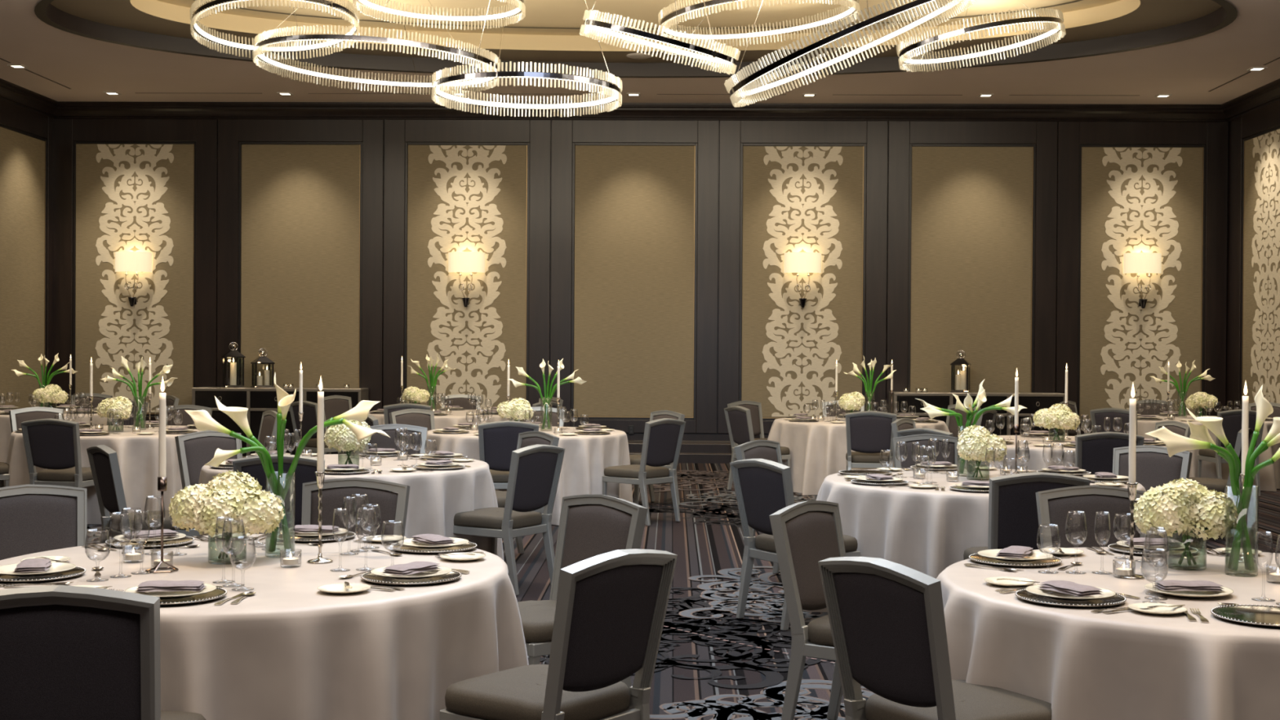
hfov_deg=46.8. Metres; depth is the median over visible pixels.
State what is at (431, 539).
folded napkin
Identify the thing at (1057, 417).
hydrangea arrangement
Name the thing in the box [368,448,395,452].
folded napkin
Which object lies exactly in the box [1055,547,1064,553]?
butter knife
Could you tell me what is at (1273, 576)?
votive candle
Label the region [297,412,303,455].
candlestick
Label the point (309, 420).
banquet chair
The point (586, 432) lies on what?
dinner plate
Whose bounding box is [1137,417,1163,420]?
charger plate
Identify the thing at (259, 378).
pillar candle
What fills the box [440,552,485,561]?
bread plate
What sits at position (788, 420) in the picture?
charger plate
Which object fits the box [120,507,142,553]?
water goblet
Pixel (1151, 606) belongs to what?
butter knife
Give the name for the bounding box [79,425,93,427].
charger plate
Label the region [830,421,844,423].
bread plate
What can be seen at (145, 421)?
folded napkin
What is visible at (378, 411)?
dinner plate
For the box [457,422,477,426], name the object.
folded napkin
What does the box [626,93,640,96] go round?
recessed light
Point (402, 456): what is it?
glass
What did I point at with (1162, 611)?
bread plate
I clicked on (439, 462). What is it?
folded napkin
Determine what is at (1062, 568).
soup spoon
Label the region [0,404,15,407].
folded napkin
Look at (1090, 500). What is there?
banquet chair
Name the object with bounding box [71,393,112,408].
banquet chair
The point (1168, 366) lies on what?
taper candle
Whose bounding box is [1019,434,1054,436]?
charger plate
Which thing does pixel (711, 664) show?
floor
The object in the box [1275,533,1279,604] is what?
wine glass
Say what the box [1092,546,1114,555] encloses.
knife
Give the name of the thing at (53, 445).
banquet chair
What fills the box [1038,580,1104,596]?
folded napkin
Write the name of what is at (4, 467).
banquet chair
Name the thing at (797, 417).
folded napkin
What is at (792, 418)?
dinner plate
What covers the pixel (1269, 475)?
tablecloth
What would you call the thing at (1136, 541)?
folded napkin
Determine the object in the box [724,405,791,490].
banquet chair
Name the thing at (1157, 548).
dinner plate
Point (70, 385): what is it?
candlestick
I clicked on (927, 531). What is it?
tablecloth
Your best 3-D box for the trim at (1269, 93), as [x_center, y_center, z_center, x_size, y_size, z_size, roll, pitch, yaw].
[7.626,-3.225,12.773,0.150,0.213,13.917,0,0,1]
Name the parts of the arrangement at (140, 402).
stem, stem, stem, stem, stem, stem, stem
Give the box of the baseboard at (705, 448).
[625,432,768,463]
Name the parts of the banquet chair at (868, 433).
leg, seat, seat rail, panel, leg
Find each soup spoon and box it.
[4,582,70,587]
[81,545,109,551]
[92,566,103,577]
[150,544,199,551]
[230,591,255,604]
[247,533,271,539]
[276,542,323,545]
[338,570,370,577]
[370,549,402,555]
[382,542,398,544]
[452,568,469,572]
[964,564,1017,570]
[1057,561,1082,570]
[1085,546,1106,553]
[1102,608,1149,613]
[1115,592,1140,599]
[1145,556,1198,559]
[1217,602,1276,606]
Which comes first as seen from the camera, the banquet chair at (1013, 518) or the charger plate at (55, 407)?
the banquet chair at (1013, 518)
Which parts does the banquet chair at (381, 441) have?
backrest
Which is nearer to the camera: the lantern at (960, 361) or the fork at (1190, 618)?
the fork at (1190, 618)
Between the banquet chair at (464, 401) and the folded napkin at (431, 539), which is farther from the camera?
the banquet chair at (464, 401)
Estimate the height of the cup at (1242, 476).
0.060 m
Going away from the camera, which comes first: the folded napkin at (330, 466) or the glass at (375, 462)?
the folded napkin at (330, 466)
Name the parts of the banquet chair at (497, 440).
seat, seat rail, panel, frame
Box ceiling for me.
[0,0,1279,104]
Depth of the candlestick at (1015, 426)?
9.07 m
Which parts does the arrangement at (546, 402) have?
stem, stem, stem, stem, stem, stem, stem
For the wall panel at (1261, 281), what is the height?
3.643 m
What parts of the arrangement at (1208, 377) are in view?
stem, stem, stem, stem, stem, stem, stem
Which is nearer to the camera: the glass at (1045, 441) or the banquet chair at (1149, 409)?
the glass at (1045, 441)
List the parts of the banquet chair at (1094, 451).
panel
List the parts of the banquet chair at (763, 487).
leg, panel, frame, leg, seat rail, seat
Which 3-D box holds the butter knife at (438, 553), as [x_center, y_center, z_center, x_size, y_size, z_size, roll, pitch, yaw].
[-0.673,0.712,5.427,0.138,0.006,0.021,0,0,11]
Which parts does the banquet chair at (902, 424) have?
backrest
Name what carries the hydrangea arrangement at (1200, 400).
on the tablecloth at (1269, 475)
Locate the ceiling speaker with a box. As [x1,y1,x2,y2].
[626,53,652,58]
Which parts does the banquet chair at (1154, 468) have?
backrest, frame, seat rail, leg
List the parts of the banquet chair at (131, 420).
panel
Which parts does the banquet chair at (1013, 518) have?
seat, panel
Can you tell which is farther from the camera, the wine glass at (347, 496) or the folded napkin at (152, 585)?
the wine glass at (347, 496)
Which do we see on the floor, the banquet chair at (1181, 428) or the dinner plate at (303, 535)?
the banquet chair at (1181, 428)
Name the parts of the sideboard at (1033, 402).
drawer, door, rail, drawer, door, door, drawer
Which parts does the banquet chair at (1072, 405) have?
backrest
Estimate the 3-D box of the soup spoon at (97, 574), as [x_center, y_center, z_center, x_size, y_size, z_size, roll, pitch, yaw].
[-1.850,0.722,5.045,0.039,0.006,0.199,0,0,-20]
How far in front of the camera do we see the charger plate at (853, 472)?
9.31 m
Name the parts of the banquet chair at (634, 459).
seat, leg, backrest, seat rail, frame, leg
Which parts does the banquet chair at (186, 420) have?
backrest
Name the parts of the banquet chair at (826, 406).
backrest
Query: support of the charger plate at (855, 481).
on the tablecloth at (927, 531)
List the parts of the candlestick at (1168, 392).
stem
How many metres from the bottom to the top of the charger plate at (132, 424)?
0.012 m
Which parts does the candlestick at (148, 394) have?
stem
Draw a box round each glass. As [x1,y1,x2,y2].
[109,511,132,577]
[122,545,144,563]
[131,510,151,574]
[132,426,141,433]
[143,495,164,555]
[151,550,173,569]
[167,497,186,555]
[213,516,234,583]
[221,518,245,586]
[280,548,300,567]
[301,450,311,457]
[329,508,350,571]
[339,496,358,555]
[349,493,369,551]
[355,507,377,570]
[371,456,382,464]
[398,451,408,460]
[470,423,478,430]
[555,427,562,433]
[817,415,824,420]
[913,469,924,479]
[946,471,958,481]
[1000,465,1010,475]
[1017,466,1027,473]
[1042,436,1052,444]
[1065,511,1087,573]
[1091,511,1112,573]
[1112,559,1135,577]
[1134,522,1155,562]
[1143,529,1168,599]
[1145,526,1167,595]
[1251,531,1275,601]
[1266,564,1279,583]
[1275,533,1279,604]
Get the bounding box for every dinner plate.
[0,406,17,408]
[0,561,75,576]
[55,406,78,408]
[72,410,95,412]
[79,431,106,434]
[113,532,186,543]
[124,582,216,599]
[138,422,159,425]
[165,429,193,432]
[219,462,232,466]
[250,453,290,456]
[280,527,347,537]
[324,466,364,471]
[362,450,400,454]
[370,565,452,579]
[371,410,383,413]
[398,537,468,548]
[417,462,460,467]
[423,453,462,457]
[435,429,466,432]
[441,407,462,408]
[453,424,477,427]
[481,411,502,413]
[577,430,606,433]
[578,425,606,428]
[789,414,812,417]
[791,417,816,420]
[856,476,902,483]
[896,415,918,417]
[911,418,935,422]
[915,463,956,468]
[955,483,989,489]
[977,549,1053,561]
[1022,432,1053,435]
[1025,584,1115,600]
[1041,467,1085,473]
[1083,474,1128,480]
[1116,540,1190,551]
[1137,416,1159,418]
[1143,440,1162,444]
[1143,582,1233,598]
[1160,413,1182,414]
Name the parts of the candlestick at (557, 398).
stem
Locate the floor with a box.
[86,462,1279,719]
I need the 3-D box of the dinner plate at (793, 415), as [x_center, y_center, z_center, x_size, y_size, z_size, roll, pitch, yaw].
[1.817,0.637,16.742,0.269,0.018,0.269,0,0,-20]
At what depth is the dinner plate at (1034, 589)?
4.59 m
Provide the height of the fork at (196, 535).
0.007 m
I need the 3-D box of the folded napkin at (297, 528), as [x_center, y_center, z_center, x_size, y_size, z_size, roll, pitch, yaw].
[-1.319,0.682,5.987,0.199,0.022,0.108,0,0,10]
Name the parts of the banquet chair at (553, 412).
backrest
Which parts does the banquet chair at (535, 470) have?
leg, seat, seat rail, leg, frame, panel, leg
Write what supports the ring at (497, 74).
hanging from the ceiling
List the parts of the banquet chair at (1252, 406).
frame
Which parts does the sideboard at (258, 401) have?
drawer, door, rail, drawer, door, frame, door, drawer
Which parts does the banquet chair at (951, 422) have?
backrest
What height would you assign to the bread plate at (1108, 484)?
0.015 m
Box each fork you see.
[190,536,212,541]
[195,535,221,541]
[352,535,370,541]
[369,586,395,591]
[370,586,404,590]
[995,583,1038,591]
[999,588,1024,593]
[1182,610,1196,621]
[1189,608,1208,622]
[1195,547,1216,555]
[1204,548,1224,555]
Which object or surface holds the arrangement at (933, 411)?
on the tablecloth at (927, 531)
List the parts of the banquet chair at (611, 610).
seat, seat rail, leg, frame, panel, leg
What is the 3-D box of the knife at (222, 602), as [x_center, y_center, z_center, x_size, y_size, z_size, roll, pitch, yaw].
[-1.253,0.730,4.537,0.022,0.006,0.228,0,0,6]
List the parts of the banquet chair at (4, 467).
leg, seat, seat rail, leg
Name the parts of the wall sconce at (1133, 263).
lamp shade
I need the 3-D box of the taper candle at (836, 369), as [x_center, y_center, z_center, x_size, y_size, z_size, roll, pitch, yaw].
[2.154,0.177,16.202,0.025,0.374,0.025,1,1,30]
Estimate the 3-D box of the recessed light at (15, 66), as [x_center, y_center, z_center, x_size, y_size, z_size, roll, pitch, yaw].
[-7.317,-3.452,17.386,0.170,0.012,0.170,0,0,1]
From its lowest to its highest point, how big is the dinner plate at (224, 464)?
0.018 m
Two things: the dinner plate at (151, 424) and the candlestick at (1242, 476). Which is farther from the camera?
the dinner plate at (151, 424)
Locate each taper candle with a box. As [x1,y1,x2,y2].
[69,354,71,384]
[89,358,93,395]
[148,357,151,393]
[158,376,166,477]
[298,363,302,412]
[316,377,324,472]
[400,355,403,385]
[506,360,510,395]
[556,360,559,397]
[835,360,837,391]
[890,360,893,390]
[1014,368,1018,424]
[1064,363,1067,402]
[1128,383,1136,483]
[1167,360,1169,391]
[1241,382,1248,474]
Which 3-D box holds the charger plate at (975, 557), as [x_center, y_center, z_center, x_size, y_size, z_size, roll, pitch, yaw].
[1.379,0.735,5.436,0.333,0.016,0.333,0,0,0]
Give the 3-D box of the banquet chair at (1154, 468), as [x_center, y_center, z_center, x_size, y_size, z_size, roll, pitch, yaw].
[3.139,1.016,9.373,0.503,0.930,0.585,1,1,41]
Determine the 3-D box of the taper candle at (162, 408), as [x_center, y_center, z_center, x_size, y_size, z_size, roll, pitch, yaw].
[-1.641,0.241,5.082,0.025,0.374,0.025,0,0,-1]
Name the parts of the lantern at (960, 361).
corner post, corner post, corner post, corner post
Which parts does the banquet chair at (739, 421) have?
leg, panel, frame, seat rail, seat, leg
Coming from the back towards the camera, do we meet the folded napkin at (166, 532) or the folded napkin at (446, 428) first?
the folded napkin at (446, 428)
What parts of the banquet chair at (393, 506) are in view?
backrest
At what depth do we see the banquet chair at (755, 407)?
17.46 m
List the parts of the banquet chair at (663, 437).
leg, leg, seat, seat rail, leg, frame, panel, leg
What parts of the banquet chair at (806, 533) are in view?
leg, frame, backrest, seat rail, seat, leg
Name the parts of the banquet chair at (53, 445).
leg, panel, frame, seat rail, seat, leg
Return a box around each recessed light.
[7,64,27,68]
[102,91,120,94]
[276,92,293,95]
[451,92,466,95]
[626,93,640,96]
[802,93,816,96]
[977,93,994,97]
[1154,93,1172,97]
[1246,66,1267,71]
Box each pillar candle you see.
[230,359,236,385]
[257,372,262,385]
[264,366,269,385]
[955,370,960,390]
[960,366,966,390]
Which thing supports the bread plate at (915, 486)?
on the tablecloth at (927, 531)
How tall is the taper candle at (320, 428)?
0.374 m
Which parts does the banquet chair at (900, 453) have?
backrest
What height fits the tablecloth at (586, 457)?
0.752 m
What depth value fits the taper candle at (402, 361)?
17.39 m
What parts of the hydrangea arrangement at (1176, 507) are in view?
stem, stem, stem, stem, stem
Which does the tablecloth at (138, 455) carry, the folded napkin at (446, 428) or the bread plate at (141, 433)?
the bread plate at (141, 433)
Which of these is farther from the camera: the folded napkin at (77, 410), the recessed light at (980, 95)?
the recessed light at (980, 95)
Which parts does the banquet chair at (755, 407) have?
backrest, seat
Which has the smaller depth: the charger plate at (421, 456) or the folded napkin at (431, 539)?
the folded napkin at (431, 539)
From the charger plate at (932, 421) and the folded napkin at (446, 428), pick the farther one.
the charger plate at (932, 421)
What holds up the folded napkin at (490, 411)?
on the dinner plate at (482, 411)
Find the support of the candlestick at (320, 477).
on the tablecloth at (290, 649)
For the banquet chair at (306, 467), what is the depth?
8.31 m
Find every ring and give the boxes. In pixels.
[191,0,358,57]
[254,0,499,93]
[354,0,524,26]
[433,0,620,108]
[580,0,738,74]
[659,0,858,44]
[725,0,973,105]
[897,0,1064,69]
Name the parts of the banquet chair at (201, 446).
backrest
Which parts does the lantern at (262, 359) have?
corner post, corner post, corner post, corner post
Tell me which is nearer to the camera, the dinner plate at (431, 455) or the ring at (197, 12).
the dinner plate at (431, 455)
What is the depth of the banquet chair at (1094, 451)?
11.13 m
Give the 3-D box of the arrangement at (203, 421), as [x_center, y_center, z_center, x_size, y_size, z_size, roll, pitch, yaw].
[-1.282,0.386,5.423,0.746,0.681,0.228,0,0,-4]
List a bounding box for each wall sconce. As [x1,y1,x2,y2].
[115,251,151,306]
[448,252,484,306]
[783,252,821,307]
[1123,253,1161,308]
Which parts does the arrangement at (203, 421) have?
stem, stem, stem, stem, stem, stem, stem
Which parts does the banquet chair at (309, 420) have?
leg, frame, panel, seat, seat rail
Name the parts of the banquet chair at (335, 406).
backrest, frame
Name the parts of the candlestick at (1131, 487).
stem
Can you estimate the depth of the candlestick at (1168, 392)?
17.00 m
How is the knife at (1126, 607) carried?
on the tablecloth at (1131, 664)
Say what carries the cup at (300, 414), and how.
on the candlestick at (300, 414)
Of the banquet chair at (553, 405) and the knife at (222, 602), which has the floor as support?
the banquet chair at (553, 405)
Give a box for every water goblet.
[84,528,111,581]
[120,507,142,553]
[230,536,256,591]
[360,505,381,548]
[381,520,404,554]
[1036,524,1060,573]
[1112,513,1135,559]
[1140,547,1168,603]
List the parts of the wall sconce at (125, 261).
lamp shade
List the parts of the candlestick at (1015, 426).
stem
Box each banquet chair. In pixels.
[0,462,9,487]
[0,484,86,559]
[0,585,205,719]
[8,406,63,432]
[20,418,109,511]
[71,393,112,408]
[86,444,199,543]
[106,400,148,425]
[158,395,179,421]
[165,404,212,426]
[174,430,242,496]
[232,453,324,533]
[242,410,277,457]
[288,400,354,454]
[301,477,409,536]
[324,395,353,454]
[363,423,427,454]
[364,414,378,426]
[383,403,431,424]
[388,408,435,430]
[440,548,677,719]
[441,394,480,409]
[453,444,564,596]
[478,420,538,488]
[495,431,559,555]
[517,494,648,688]
[518,406,564,426]
[532,401,560,408]
[538,396,563,408]
[602,417,685,526]
[629,409,684,505]
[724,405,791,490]
[727,400,767,446]
[729,458,860,631]
[734,440,782,580]
[768,500,845,719]
[817,556,1051,719]
[822,400,864,416]
[845,410,897,470]
[891,417,915,437]
[891,433,960,467]
[896,427,953,443]
[946,403,981,437]
[963,471,1090,559]
[976,409,996,434]
[1035,484,1149,548]
[1058,400,1080,435]
[1075,431,1144,474]
[1089,407,1137,435]
[1112,444,1192,542]
[1136,399,1171,415]
[1153,420,1191,457]
[1188,427,1253,537]
[1197,409,1264,497]
[1248,402,1279,419]
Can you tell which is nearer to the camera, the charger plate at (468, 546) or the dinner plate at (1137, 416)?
the charger plate at (468, 546)
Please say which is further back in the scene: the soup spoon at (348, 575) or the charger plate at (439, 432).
the charger plate at (439, 432)
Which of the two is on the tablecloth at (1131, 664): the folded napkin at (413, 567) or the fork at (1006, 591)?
the fork at (1006, 591)
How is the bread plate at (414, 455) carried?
on the tablecloth at (436, 496)
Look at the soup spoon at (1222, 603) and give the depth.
4.53 m
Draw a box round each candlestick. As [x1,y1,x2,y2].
[69,384,73,412]
[88,395,93,429]
[145,393,154,428]
[145,476,178,573]
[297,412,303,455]
[306,471,333,564]
[400,385,403,403]
[506,395,511,420]
[553,397,563,433]
[832,391,839,420]
[890,390,893,413]
[1011,424,1019,474]
[1060,402,1071,439]
[1117,482,1145,579]
[1164,391,1172,419]
[1238,473,1257,563]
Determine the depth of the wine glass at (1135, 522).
5.47 m
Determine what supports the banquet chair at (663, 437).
on the floor
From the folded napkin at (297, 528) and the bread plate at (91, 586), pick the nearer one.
the bread plate at (91, 586)
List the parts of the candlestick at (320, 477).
stem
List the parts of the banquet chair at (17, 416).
backrest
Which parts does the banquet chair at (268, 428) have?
frame, backrest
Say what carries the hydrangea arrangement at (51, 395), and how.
on the tablecloth at (5, 423)
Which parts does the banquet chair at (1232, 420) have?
leg, seat rail, seat, leg, panel, frame, leg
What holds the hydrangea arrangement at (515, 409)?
on the tablecloth at (586, 457)
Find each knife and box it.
[0,582,73,586]
[35,556,61,561]
[88,543,117,551]
[213,591,244,604]
[258,534,271,540]
[344,581,351,588]
[361,535,394,538]
[438,553,475,555]
[453,570,469,573]
[964,563,1023,570]
[996,578,1039,582]
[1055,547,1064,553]
[1090,606,1129,613]
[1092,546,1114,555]
[1146,604,1185,608]
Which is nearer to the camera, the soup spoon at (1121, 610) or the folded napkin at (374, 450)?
the soup spoon at (1121, 610)
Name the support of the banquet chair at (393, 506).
on the floor
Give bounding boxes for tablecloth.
[0,408,107,462]
[0,533,528,719]
[4,425,206,524]
[198,453,503,559]
[354,409,515,453]
[425,426,632,525]
[767,416,950,495]
[803,467,1155,612]
[936,546,1279,719]
[960,435,1166,470]
[1137,415,1279,492]
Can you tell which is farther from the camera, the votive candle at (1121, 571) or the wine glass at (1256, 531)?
the votive candle at (1121, 571)
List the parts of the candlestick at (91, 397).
stem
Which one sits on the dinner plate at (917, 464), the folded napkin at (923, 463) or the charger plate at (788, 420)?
the folded napkin at (923, 463)
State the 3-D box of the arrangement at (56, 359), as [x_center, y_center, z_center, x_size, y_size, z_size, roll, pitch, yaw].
[-7.010,0.257,17.390,0.750,0.681,0.171,0,0,-11]
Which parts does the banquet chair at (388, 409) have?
panel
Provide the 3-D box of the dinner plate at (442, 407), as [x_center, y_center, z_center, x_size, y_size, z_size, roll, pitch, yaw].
[-2.329,0.599,18.345,0.269,0.018,0.269,0,0,-3]
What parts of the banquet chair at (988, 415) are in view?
panel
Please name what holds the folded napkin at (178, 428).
on the dinner plate at (185, 430)
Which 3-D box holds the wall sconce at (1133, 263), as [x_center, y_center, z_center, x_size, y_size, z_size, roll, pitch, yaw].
[6.694,-1.053,19.657,0.500,0.735,0.185,0,0,1]
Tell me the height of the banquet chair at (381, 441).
0.930 m
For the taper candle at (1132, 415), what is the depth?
5.07 m
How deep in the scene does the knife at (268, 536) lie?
5.95 m
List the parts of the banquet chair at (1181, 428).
backrest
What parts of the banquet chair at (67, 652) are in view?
panel, seat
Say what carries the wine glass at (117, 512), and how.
on the tablecloth at (290, 649)
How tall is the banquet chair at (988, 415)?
0.930 m
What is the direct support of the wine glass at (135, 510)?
on the tablecloth at (290, 649)
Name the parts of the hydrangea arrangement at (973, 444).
stem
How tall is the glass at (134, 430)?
0.058 m
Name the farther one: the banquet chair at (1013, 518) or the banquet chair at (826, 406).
the banquet chair at (826, 406)
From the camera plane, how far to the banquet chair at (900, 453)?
10.70 m
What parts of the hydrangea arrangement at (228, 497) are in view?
stem, stem, stem, stem, stem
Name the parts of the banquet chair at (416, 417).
backrest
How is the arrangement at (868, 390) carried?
on the tablecloth at (818, 450)
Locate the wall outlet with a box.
[628,425,633,434]
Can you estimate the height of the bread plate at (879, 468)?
0.015 m
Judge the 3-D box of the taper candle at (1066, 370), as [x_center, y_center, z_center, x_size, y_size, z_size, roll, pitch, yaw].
[3.750,0.212,13.002,0.025,0.374,0.025,0,1,-37]
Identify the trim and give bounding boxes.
[0,78,57,118]
[52,101,1226,121]
[1221,78,1279,122]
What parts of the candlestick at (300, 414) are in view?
stem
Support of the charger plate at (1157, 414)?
on the tablecloth at (1269, 475)
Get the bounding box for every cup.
[88,395,93,402]
[147,393,151,399]
[157,476,167,491]
[297,412,303,421]
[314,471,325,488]
[1013,424,1018,432]
[1125,482,1137,500]
[1240,473,1244,488]
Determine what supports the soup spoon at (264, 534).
on the tablecloth at (290, 649)
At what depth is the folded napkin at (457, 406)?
18.31 m
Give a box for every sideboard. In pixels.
[191,386,368,456]
[888,391,1065,435]
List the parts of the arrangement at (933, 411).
stem, stem, stem, stem, stem, stem, stem, stem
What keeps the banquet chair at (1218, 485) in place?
on the floor
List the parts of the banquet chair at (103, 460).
leg, panel, frame, leg, seat, seat rail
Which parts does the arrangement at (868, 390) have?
stem, stem, stem, stem, stem, stem, stem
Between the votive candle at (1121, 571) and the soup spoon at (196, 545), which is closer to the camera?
the votive candle at (1121, 571)
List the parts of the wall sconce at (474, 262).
lamp shade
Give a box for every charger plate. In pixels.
[0,566,85,582]
[54,407,81,408]
[67,411,97,413]
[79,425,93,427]
[80,432,110,435]
[104,536,194,547]
[132,424,168,426]
[158,431,197,433]
[160,586,226,604]
[209,465,233,468]
[276,531,355,542]
[324,469,370,474]
[358,452,405,456]
[360,570,462,585]
[389,542,477,553]
[413,465,465,469]
[419,455,467,459]
[433,431,469,433]
[439,408,465,410]
[573,431,610,434]
[575,426,609,429]
[788,419,818,422]
[838,469,892,475]
[850,479,908,484]
[910,465,959,471]
[915,420,938,422]
[949,485,989,492]
[968,553,1062,566]
[1015,588,1126,607]
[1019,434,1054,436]
[1035,470,1091,475]
[1062,444,1075,447]
[1082,476,1128,482]
[1107,543,1198,555]
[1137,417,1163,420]
[1143,442,1165,445]
[1157,413,1183,416]
[1210,604,1279,626]
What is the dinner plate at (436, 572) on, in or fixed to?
on the charger plate at (452, 575)
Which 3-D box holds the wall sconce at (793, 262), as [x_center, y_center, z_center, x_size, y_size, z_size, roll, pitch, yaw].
[2.178,-1.065,19.755,0.500,0.735,0.185,0,0,1]
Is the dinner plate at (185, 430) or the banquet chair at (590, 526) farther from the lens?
the dinner plate at (185, 430)
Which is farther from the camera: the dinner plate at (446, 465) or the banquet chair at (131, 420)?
the banquet chair at (131, 420)
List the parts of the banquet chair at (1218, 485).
seat, leg, frame, leg, panel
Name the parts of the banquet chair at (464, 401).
backrest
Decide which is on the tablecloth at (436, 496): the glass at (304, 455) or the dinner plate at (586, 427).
the glass at (304, 455)
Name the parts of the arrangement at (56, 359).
stem, stem, stem, stem, stem, stem, stem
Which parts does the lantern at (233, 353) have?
corner post, corner post, corner post, corner post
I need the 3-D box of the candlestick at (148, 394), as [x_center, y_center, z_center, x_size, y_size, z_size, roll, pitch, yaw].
[-4.609,0.477,13.904,0.092,0.325,0.091,0,0,1]
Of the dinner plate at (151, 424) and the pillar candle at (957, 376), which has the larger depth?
the pillar candle at (957, 376)
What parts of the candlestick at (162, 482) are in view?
stem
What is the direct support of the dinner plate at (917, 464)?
on the charger plate at (915, 467)
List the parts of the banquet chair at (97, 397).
backrest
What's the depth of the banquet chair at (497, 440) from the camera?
12.27 m
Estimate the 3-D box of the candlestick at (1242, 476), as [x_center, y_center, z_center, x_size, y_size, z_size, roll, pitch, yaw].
[2.243,0.585,5.488,0.092,0.325,0.091,0,0,1]
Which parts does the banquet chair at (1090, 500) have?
backrest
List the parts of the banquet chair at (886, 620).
leg, panel, frame, seat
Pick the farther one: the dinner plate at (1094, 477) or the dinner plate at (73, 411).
the dinner plate at (73, 411)
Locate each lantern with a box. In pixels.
[221,342,245,387]
[250,348,275,388]
[950,350,971,392]
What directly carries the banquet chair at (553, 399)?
on the floor
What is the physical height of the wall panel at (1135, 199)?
3.643 m
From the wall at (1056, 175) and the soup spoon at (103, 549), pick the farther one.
the wall at (1056, 175)
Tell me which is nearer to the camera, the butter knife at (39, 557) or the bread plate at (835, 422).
the butter knife at (39, 557)
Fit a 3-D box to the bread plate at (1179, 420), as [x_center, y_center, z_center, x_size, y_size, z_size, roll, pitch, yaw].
[6.107,0.677,16.522,0.167,0.015,0.167,0,0,1]
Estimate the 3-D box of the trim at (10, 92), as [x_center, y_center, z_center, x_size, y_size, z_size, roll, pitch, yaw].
[-8.061,-3.323,13.110,0.150,0.213,13.917,0,0,1]
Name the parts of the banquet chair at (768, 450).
leg, frame, backrest, leg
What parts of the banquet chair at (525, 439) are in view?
seat, leg, backrest, frame, leg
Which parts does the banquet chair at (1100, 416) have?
panel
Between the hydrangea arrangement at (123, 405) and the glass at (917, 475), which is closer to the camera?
the glass at (917, 475)
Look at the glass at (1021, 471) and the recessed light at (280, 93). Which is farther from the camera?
the recessed light at (280, 93)
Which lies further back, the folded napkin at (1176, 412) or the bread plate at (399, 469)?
the folded napkin at (1176, 412)
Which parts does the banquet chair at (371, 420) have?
panel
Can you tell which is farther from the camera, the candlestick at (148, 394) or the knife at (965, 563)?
the candlestick at (148, 394)
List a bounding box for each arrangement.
[11,353,77,407]
[31,383,68,408]
[96,395,132,430]
[99,355,177,430]
[168,469,284,563]
[184,373,390,556]
[324,419,371,464]
[400,386,430,404]
[408,352,456,409]
[496,397,533,421]
[507,358,586,429]
[838,391,865,413]
[844,355,896,410]
[915,379,1026,476]
[956,424,1007,479]
[1032,403,1080,439]
[1133,477,1238,569]
[1145,384,1279,576]
[1150,360,1215,416]
[1185,391,1217,417]
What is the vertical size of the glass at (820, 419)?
0.058 m
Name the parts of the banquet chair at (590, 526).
leg, seat, seat rail, backrest, frame, leg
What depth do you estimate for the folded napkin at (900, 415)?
16.70 m
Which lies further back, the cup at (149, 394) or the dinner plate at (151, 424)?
the dinner plate at (151, 424)
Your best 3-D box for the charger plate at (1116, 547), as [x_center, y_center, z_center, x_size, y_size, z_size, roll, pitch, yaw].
[1.990,0.736,5.737,0.333,0.016,0.333,0,1,-33]
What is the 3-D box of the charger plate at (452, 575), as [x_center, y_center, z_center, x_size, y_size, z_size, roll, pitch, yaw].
[-0.764,0.726,4.945,0.333,0.016,0.333,0,0,-24]
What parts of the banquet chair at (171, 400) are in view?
backrest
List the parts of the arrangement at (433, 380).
stem, stem, stem, stem, stem, stem, stem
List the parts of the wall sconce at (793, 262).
lamp shade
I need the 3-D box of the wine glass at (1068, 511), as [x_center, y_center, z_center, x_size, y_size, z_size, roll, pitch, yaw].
[1.527,0.638,5.178,0.076,0.214,0.075,1,1,40]
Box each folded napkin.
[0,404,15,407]
[12,558,52,573]
[58,404,75,406]
[75,408,90,411]
[79,429,102,431]
[121,528,177,539]
[135,580,206,591]
[139,420,159,423]
[167,426,187,430]
[226,458,235,464]
[254,450,286,454]
[288,524,341,533]
[326,464,359,468]
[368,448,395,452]
[380,561,441,575]
[412,533,456,545]
[424,459,453,465]
[431,450,453,455]
[444,405,460,408]
[444,426,458,430]
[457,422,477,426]
[484,409,501,412]
[527,422,542,424]
[582,423,601,426]
[582,427,603,431]
[793,413,808,415]
[795,416,812,419]
[865,474,894,479]
[897,413,915,416]
[915,417,929,420]
[919,461,951,465]
[961,480,989,486]
[994,545,1034,558]
[1027,430,1049,433]
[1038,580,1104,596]
[1047,465,1079,471]
[1094,471,1118,478]
[1124,537,1182,546]
[1137,414,1156,417]
[1143,438,1154,441]
[1153,579,1225,591]
[1162,411,1178,413]
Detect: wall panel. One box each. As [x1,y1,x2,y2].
[0,126,44,408]
[75,143,193,413]
[240,144,359,387]
[406,145,526,409]
[573,145,694,417]
[741,146,862,417]
[910,146,1032,392]
[1079,146,1202,419]
[1242,128,1279,404]
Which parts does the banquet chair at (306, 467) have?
seat, panel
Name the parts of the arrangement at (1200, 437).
stem, stem, stem, stem, stem, stem, stem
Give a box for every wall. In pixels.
[0,98,53,407]
[52,118,1228,435]
[1225,100,1279,410]
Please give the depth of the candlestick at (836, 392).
16.20 m
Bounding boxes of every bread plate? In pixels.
[20,555,71,562]
[72,585,107,589]
[135,432,155,435]
[207,532,249,539]
[302,453,316,456]
[317,582,370,594]
[364,534,406,542]
[390,467,416,471]
[410,453,424,457]
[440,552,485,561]
[450,458,474,462]
[559,433,577,435]
[602,428,614,431]
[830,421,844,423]
[843,475,865,479]
[876,467,902,471]
[908,484,937,488]
[972,466,996,470]
[983,576,1035,586]
[1032,444,1053,446]
[1039,547,1084,555]
[1094,482,1124,486]
[1128,602,1187,615]
[1178,419,1194,421]
[1215,547,1262,555]

